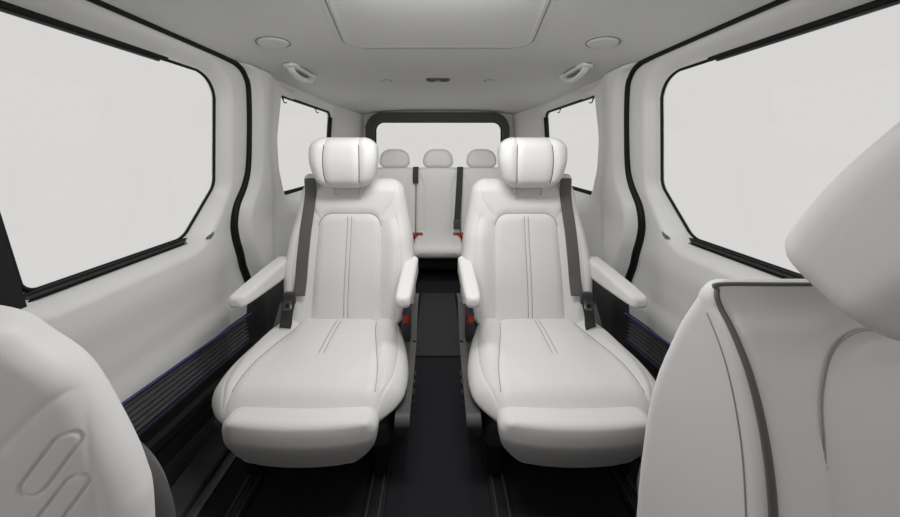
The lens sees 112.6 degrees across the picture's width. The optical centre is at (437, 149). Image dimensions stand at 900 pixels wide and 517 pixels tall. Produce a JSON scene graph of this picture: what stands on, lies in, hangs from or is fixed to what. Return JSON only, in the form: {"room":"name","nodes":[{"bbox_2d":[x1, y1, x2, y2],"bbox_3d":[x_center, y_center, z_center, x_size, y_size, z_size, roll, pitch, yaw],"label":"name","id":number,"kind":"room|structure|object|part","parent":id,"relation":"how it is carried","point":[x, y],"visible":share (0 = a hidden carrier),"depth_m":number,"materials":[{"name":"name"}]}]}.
{"room":"vehicle interior","nodes":[
{"label":"vehicle interior","id":0,"kind":"room"},
{"bbox_2d":[238,62,363,345],"bbox_3d":[-0.795,0.314,2.120,0.180,1.332,1.880,0,0,0],"label":"wall","id":1,"kind":"structure","parent":0,"point":[267,216],"depth_m":1.39,"materials":[{"name":"plastic"}]},
{"bbox_2d":[0,0,251,308],"bbox_3d":[-0.833,0.284,0.777,0.100,1.295,1.354,0,0,0],"label":"door frame","id":2,"kind":"structure","parent":1,"relation":"attached to","point":[235,236],"depth_m":0.93,"materials":[{"name":"black rubber"}]},
{"bbox_2d":[2,0,252,487],"bbox_3d":[-0.822,0.324,0.780,0.135,1.351,1.320,0,0,0],"label":"door","id":3,"kind":"structure","parent":1,"relation":"in","point":[163,330],"depth_m":0.93,"materials":[{"name":"plastic"}]},
{"bbox_2d":[0,0,215,301],"bbox_3d":[-0.860,0.018,0.734,0.057,0.610,0.868,0,0,0],"label":"window","id":4,"kind":"structure","parent":3,"relation":"attached to","point":[32,294],"depth_m":0.75,"materials":[{"name":"black rubber"}]},
{"bbox_3d":[-0.839,-0.269,0.600,0.010,0.006,0.600,0,0,0],"label":"rail","id":5,"kind":"part","parent":4,"relation":"part of","materials":[{"name":"grey plastic"}]},
{"bbox_3d":[-0.836,-0.279,0.613,0.010,0.015,0.625,0,0,0],"label":"rail","id":6,"kind":"part","parent":4,"relation":"part of","materials":[{"name":"black rubber"}]},
{"bbox_3d":[-0.871,0.306,0.807,0.010,0.006,0.455,0,0,0],"label":"rail","id":7,"kind":"part","parent":4,"relation":"part of","materials":[{"name":"black rubber"}]},
{"bbox_3d":[-0.875,0.315,0.807,0.010,0.013,0.455,0,0,0],"label":"rail","id":8,"kind":"part","parent":4,"relation":"part of","materials":[{"name":"grey plastic"}]},
{"bbox_3d":[-0.869,0.322,0.807,0.010,0.004,0.455,0,0,0],"label":"rail","id":9,"kind":"part","parent":4,"relation":"part of","materials":[{"name":"black rubber"}]},
{"bbox_3d":[-0.796,0.868,0.780,0.083,0.262,1.320,0,0,0],"label":"kick panel","id":10,"kind":"part","parent":3,"relation":"part of","materials":[{"name":"black plastic"}]},
{"bbox_2d":[170,429,230,516],"bbox_3d":[-0.736,0.973,0.790,0.128,0.035,1.340,0,0,0],"label":"trim","id":11,"kind":"structure","parent":1,"relation":"attached to","point":[186,490],"depth_m":0.89,"materials":[{"name":"grey plastic"}]},
{"bbox_2d":[185,451,236,516],"bbox_3d":[-0.656,0.977,0.790,0.032,0.009,1.340,0,0,0],"label":"trim","id":12,"kind":"structure","parent":1,"relation":"attached to","point":[198,506],"depth_m":0.87,"materials":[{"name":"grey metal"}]},
{"bbox_3d":[-0.741,0.815,2.173,0.123,0.330,1.776,0,0,3],"label":"trim","id":13,"kind":"part","parent":1,"relation":"part of","materials":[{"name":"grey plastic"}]},
{"bbox_2d":[281,96,331,194],"bbox_3d":[-0.841,-0.019,1.921,0.060,0.555,0.795,0,0,0],"label":"window","id":14,"kind":"structure","parent":1,"relation":"in","point":[329,122],"depth_m":1.93,"materials":[{"name":"black rubber"}]},
{"bbox_3d":[-0.858,0.243,1.970,0.026,0.026,0.620,0,0,0],"label":"rail","id":15,"kind":"part","parent":14,"relation":"part of","materials":[{"name":"black rubber"}]},
{"bbox_2d":[198,269,640,516],"bbox_3d":[0.000,1.000,1.330,1.800,0.040,3.460,0,0,0],"label":"floor","id":16,"kind":"structure","parent":0,"point":[438,466],"depth_m":0.89,"materials":[{"name":"black carpet"}]},
{"bbox_2d":[0,305,175,516],"bbox_3d":[-0.532,0.466,0.078,0.495,1.027,0.570,0,0,0],"label":"seat","id":17,"kind":"object","parent":16,"relation":"on","point":[69,446],"visible":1,"depth_m":0.27,"materials":[{"name":"grey leather"}]},
{"bbox_2d":[223,466,269,516],"bbox_3d":[-0.545,0.974,1.300,0.052,0.013,1.600,0,0,0],"label":"rail","id":18,"kind":"object","parent":16,"relation":"on","point":[239,505],"visible":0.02,"depth_m":0.84,"materials":[{"name":"black metal"}]},
{"bbox_2d":[212,137,419,473],"bbox_3d":[-0.372,0.458,1.066,0.595,1.016,0.611,0,0,0],"label":"seat","id":19,"kind":"object","parent":18,"relation":"on","point":[331,382],"visible":1,"depth_m":1.03,"materials":[{"name":"leather"}]},
{"bbox_3d":[-0.550,0.918,0.930,0.040,0.096,0.080,0,0,0],"label":"leg","id":20,"kind":"part","parent":19,"relation":"part of","materials":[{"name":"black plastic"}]},
{"bbox_3d":[-0.637,0.474,1.095,0.062,0.073,0.301,0,0,2],"label":"armrest","id":21,"kind":"part","parent":19,"relation":"part of","materials":[{"name":"leather"}]},
{"bbox_3d":[-0.528,0.544,1.052,0.026,0.032,0.010,0,0,0],"label":"tongue plate","id":22,"kind":"part","parent":19,"relation":"part of","materials":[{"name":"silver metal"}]},
{"bbox_2d":[212,318,407,423],"bbox_3d":[-0.382,0.717,1.022,0.576,0.142,0.425,0,0,0],"label":"cushion","id":23,"kind":"object","parent":19,"relation":"on","point":[305,366],"depth_m":0.90,"materials":[{"name":"leather"}]},
{"bbox_3d":[-0.360,0.408,1.241,0.524,0.573,0.188,0,0,0],"label":"backrest","id":24,"kind":"part","parent":19,"relation":"part of","materials":[{"name":"leather"}]},
{"bbox_3d":[-0.170,0.918,0.930,0.040,0.096,0.080,0,0,0],"label":"leg","id":25,"kind":"part","parent":19,"relation":"part of","materials":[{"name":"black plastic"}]},
{"bbox_3d":[-0.110,0.474,1.095,0.058,0.073,0.300,0,0,0],"label":"armrest","id":26,"kind":"part","parent":19,"relation":"part of","materials":[{"name":"leather"}]},
{"bbox_2d":[361,289,416,516],"bbox_3d":[-0.175,0.974,1.300,0.060,0.013,1.600,0,0,0],"label":"rail","id":27,"kind":"object","parent":16,"relation":"on","point":[377,487],"visible":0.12,"depth_m":0.85,"materials":[{"name":"black metal"}]},
{"bbox_2d":[375,149,500,268],"bbox_3d":[0.000,0.484,2.436,1.160,0.982,0.553,0,0,0],"label":"seat","id":28,"kind":"object","parent":16,"relation":"on","point":[437,193],"visible":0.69,"depth_m":2.58,"materials":[{"name":"leather"}]},
{"bbox_3d":[-0.383,0.455,2.628,0.378,0.600,0.169,0,0,0],"label":"backrest","id":29,"kind":"part","parent":28,"relation":"part of","materials":[{"name":"leather"}]},
{"bbox_2d":[414,231,461,257],"bbox_3d":[0.000,0.739,2.390,0.378,0.110,0.460,0,0,0],"label":"cushion","id":30,"kind":"object","parent":28,"relation":"on","point":[427,244],"depth_m":2.22,"materials":[{"name":"leather"}]},
{"bbox_3d":[0.000,0.455,2.628,0.378,0.600,0.169,0,0,0],"label":"backrest","id":31,"kind":"part","parent":28,"relation":"part of","materials":[{"name":"leather"}]},
{"bbox_3d":[0.383,0.455,2.628,0.378,0.600,0.169,0,0,0],"label":"backrest","id":32,"kind":"part","parent":28,"relation":"part of","materials":[{"name":"leather"}]},
{"bbox_2d":[415,293,460,356],"bbox_3d":[0.001,0.976,1.730,0.233,0.008,0.620,0,0,0],"label":"floor mat","id":33,"kind":"object","parent":16,"relation":"on","point":[437,328],"visible":0.97,"depth_m":1.64,"materials":[{"name":"grey carpet"}]},
{"bbox_2d":[459,289,514,516],"bbox_3d":[0.175,0.974,1.300,0.060,0.013,1.600,0,0,0],"label":"rail","id":34,"kind":"object","parent":16,"relation":"on","point":[498,487],"visible":0.16,"depth_m":0.85,"materials":[{"name":"black metal"}]},
{"bbox_2d":[456,137,655,473],"bbox_3d":[0.372,0.458,1.066,0.595,1.016,0.611,0,0,0],"label":"seat","id":35,"kind":"object","parent":34,"relation":"on","point":[544,382],"visible":1,"depth_m":1.05,"materials":[{"name":"leather"}]},
{"bbox_3d":[0.110,0.474,1.095,0.058,0.073,0.300,0,0,0],"label":"armrest","id":36,"kind":"part","parent":35,"relation":"part of","materials":[{"name":"leather"}]},
{"bbox_3d":[0.170,0.918,0.930,0.040,0.096,0.080,0,0,0],"label":"leg","id":37,"kind":"part","parent":35,"relation":"part of","materials":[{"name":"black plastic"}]},
{"bbox_3d":[0.360,0.408,1.241,0.524,0.573,0.188,0,0,0],"label":"backrest","id":38,"kind":"part","parent":35,"relation":"part of","materials":[{"name":"leather"}]},
{"bbox_2d":[468,318,655,421],"bbox_3d":[0.382,0.717,1.022,0.576,0.142,0.425,0,0,0],"label":"cushion","id":39,"kind":"object","parent":35,"relation":"on","point":[517,366],"depth_m":0.91,"materials":[{"name":"leather"}]},
{"bbox_3d":[0.528,0.544,1.052,0.026,0.032,0.010,0,0,0],"label":"tongue plate","id":40,"kind":"part","parent":35,"relation":"part of","materials":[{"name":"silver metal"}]},
{"bbox_3d":[0.637,0.474,1.095,0.062,0.073,0.301,0,0,-2],"label":"armrest","id":41,"kind":"part","parent":35,"relation":"part of","materials":[{"name":"leather"}]},
{"bbox_3d":[0.550,0.918,0.930,0.040,0.096,0.080,0,0,0],"label":"leg","id":42,"kind":"part","parent":35,"relation":"part of","materials":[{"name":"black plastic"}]},
{"bbox_2d":[606,466,637,516],"bbox_3d":[0.545,0.974,1.300,0.052,0.013,1.600,0,0,0],"label":"rail","id":43,"kind":"object","parent":16,"relation":"on","point":[626,487],"visible":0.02,"depth_m":0.86,"materials":[{"name":"black metal"}]},
{"bbox_2d":[637,122,899,516],"bbox_3d":[0.500,0.459,0.135,0.520,1.042,0.590,0,0,0],"label":"seat","id":44,"kind":"object","parent":16,"relation":"on","point":[770,397],"visible":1,"depth_m":0.26,"materials":[{"name":"grey leather"}]},
{"bbox_3d":[0.500,0.344,0.319,0.475,0.426,0.189,0,0,0],"label":"backrest","id":45,"kind":"part","parent":44,"relation":"part of","materials":[{"name":"grey leather"}]},
{"bbox_2d":[101,0,774,114],"bbox_3d":[0.000,-0.390,1.380,1.680,0.101,3.360,0,0,0],"label":"ceiling","id":46,"kind":"structure","parent":0,"point":[350,46],"depth_m":1.04,"materials":[{"name":"fabric"}]},
{"bbox_2d":[255,36,290,48],"bbox_3d":[-0.590,-0.383,1.075,0.111,0.016,0.115,0,0,0],"label":"ceiling speaker","id":47,"kind":"object","parent":46,"relation":"attached to","point":[271,42],"visible":1,"depth_m":1.06,"materials":[{"name":"plastic"}]},
{"bbox_2d":[283,62,316,82],"bbox_3d":[-0.655,-0.357,1.435,0.066,0.062,0.284,0,0,0],"label":"handle","id":48,"kind":"object","parent":46,"relation":"attached to","point":[303,75],"visible":0.97,"depth_m":1.39,"materials":[{"name":"plastic"}]},
{"bbox_2d":[426,78,449,81],"bbox_3d":[0.000,-0.396,1.698,0.136,0.019,0.055,0,0,0],"label":"recessed light","id":49,"kind":"object","parent":46,"relation":"in","point":[427,79],"visible":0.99,"depth_m":1.68,"materials":[{"name":"grey plastic"}]},
{"bbox_2d":[559,62,592,82],"bbox_3d":[0.655,-0.357,1.435,0.066,0.062,0.284,0,0,0],"label":"handle","id":50,"kind":"object","parent":46,"relation":"attached to","point":[572,75],"visible":0.95,"depth_m":1.39,"materials":[{"name":"plastic"}]},
{"bbox_2d":[585,36,620,48],"bbox_3d":[0.590,-0.382,1.075,0.111,0.016,0.115,0,0,0],"label":"ceiling speaker","id":51,"kind":"object","parent":46,"relation":"attached to","point":[603,42],"visible":1,"depth_m":1.06,"materials":[{"name":"plastic"}]},
{"bbox_2d":[363,111,512,137],"bbox_3d":[0.000,0.280,3.080,1.720,1.400,0.060,0,0,0],"label":"wall","id":52,"kind":"structure","parent":0,"point":[508,117],"depth_m":3.05,"materials":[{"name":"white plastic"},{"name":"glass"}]},
{"bbox_2d":[365,112,509,143],"bbox_3d":[-0.005,0.021,3.037,1.440,0.798,0.086,0,0,0],"label":"window","id":53,"kind":"structure","parent":52,"relation":"in","point":[375,120],"depth_m":3.00,"materials":[{"name":"black plastic"}]},
{"bbox_2d":[512,62,637,345],"bbox_3d":[0.795,0.314,2.120,0.180,1.332,1.880,0,0,0],"label":"wall","id":54,"kind":"structure","parent":0,"point":[608,216],"depth_m":1.39,"materials":[{"name":"plastic"}]},
{"bbox_2d":[544,96,594,194],"bbox_3d":[0.841,-0.018,1.921,0.061,0.555,0.795,0,0,0],"label":"window","id":55,"kind":"structure","parent":54,"relation":"in","point":[546,121],"depth_m":1.94,"materials":[{"name":"black rubber"}]},
{"bbox_3d":[0.858,0.243,1.970,0.026,0.026,0.620,0,0,0],"label":"rail","id":56,"kind":"part","parent":55,"relation":"part of","materials":[{"name":"black rubber"}]},
{"bbox_3d":[0.741,0.815,2.173,0.123,0.330,1.776,0,0,-3],"label":"trim","id":57,"kind":"part","parent":54,"relation":"part of","materials":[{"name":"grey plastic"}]},
{"bbox_2d":[624,0,789,282],"bbox_3d":[0.824,0.284,0.777,0.063,1.295,1.355,0,0,0],"label":"door frame","id":58,"kind":"structure","parent":54,"relation":"attached to","point":[641,229],"depth_m":1.22,"materials":[{"name":"black rubber"}]},
{"bbox_2d":[623,0,873,380],"bbox_3d":[0.822,0.324,0.780,0.135,1.351,1.320,0,0,0],"label":"door","id":59,"kind":"structure","parent":54,"relation":"in","point":[671,272],"depth_m":1.10,"materials":[{"name":"plastic"}]},
{"bbox_3d":[0.796,0.868,0.780,0.083,0.262,1.320,0,0,0],"label":"kick panel","id":60,"kind":"part","parent":59,"relation":"part of","materials":[{"name":"black plastic"}]},
{"bbox_2d":[660,0,899,278],"bbox_3d":[0.860,0.018,0.734,0.057,0.610,0.868,0,0,0],"label":"window","id":61,"kind":"structure","parent":59,"relation":"attached to","point":[876,5],"depth_m":0.79,"materials":[{"name":"black rubber"}]},
{"bbox_3d":[0.869,0.322,0.807,0.010,0.004,0.455,0,0,0],"label":"rail","id":62,"kind":"part","parent":61,"relation":"part of","materials":[{"name":"black rubber"}]},
{"bbox_3d":[0.875,0.315,0.807,0.010,0.013,0.455,0,0,0],"label":"rail","id":63,"kind":"part","parent":61,"relation":"part of","materials":[{"name":"grey plastic"}]},
{"bbox_3d":[0.871,0.306,0.807,0.010,0.006,0.455,0,0,0],"label":"rail","id":64,"kind":"part","parent":61,"relation":"part of","materials":[{"name":"black rubber"}]},
{"bbox_3d":[0.836,-0.279,0.613,0.010,0.015,0.625,0,0,0],"label":"rail","id":65,"kind":"part","parent":61,"relation":"part of","materials":[{"name":"black rubber"}]},
{"bbox_3d":[0.839,-0.269,0.600,0.010,0.006,0.600,0,0,0],"label":"rail","id":66,"kind":"part","parent":61,"relation":"part of","materials":[{"name":"grey plastic"}]}
]}

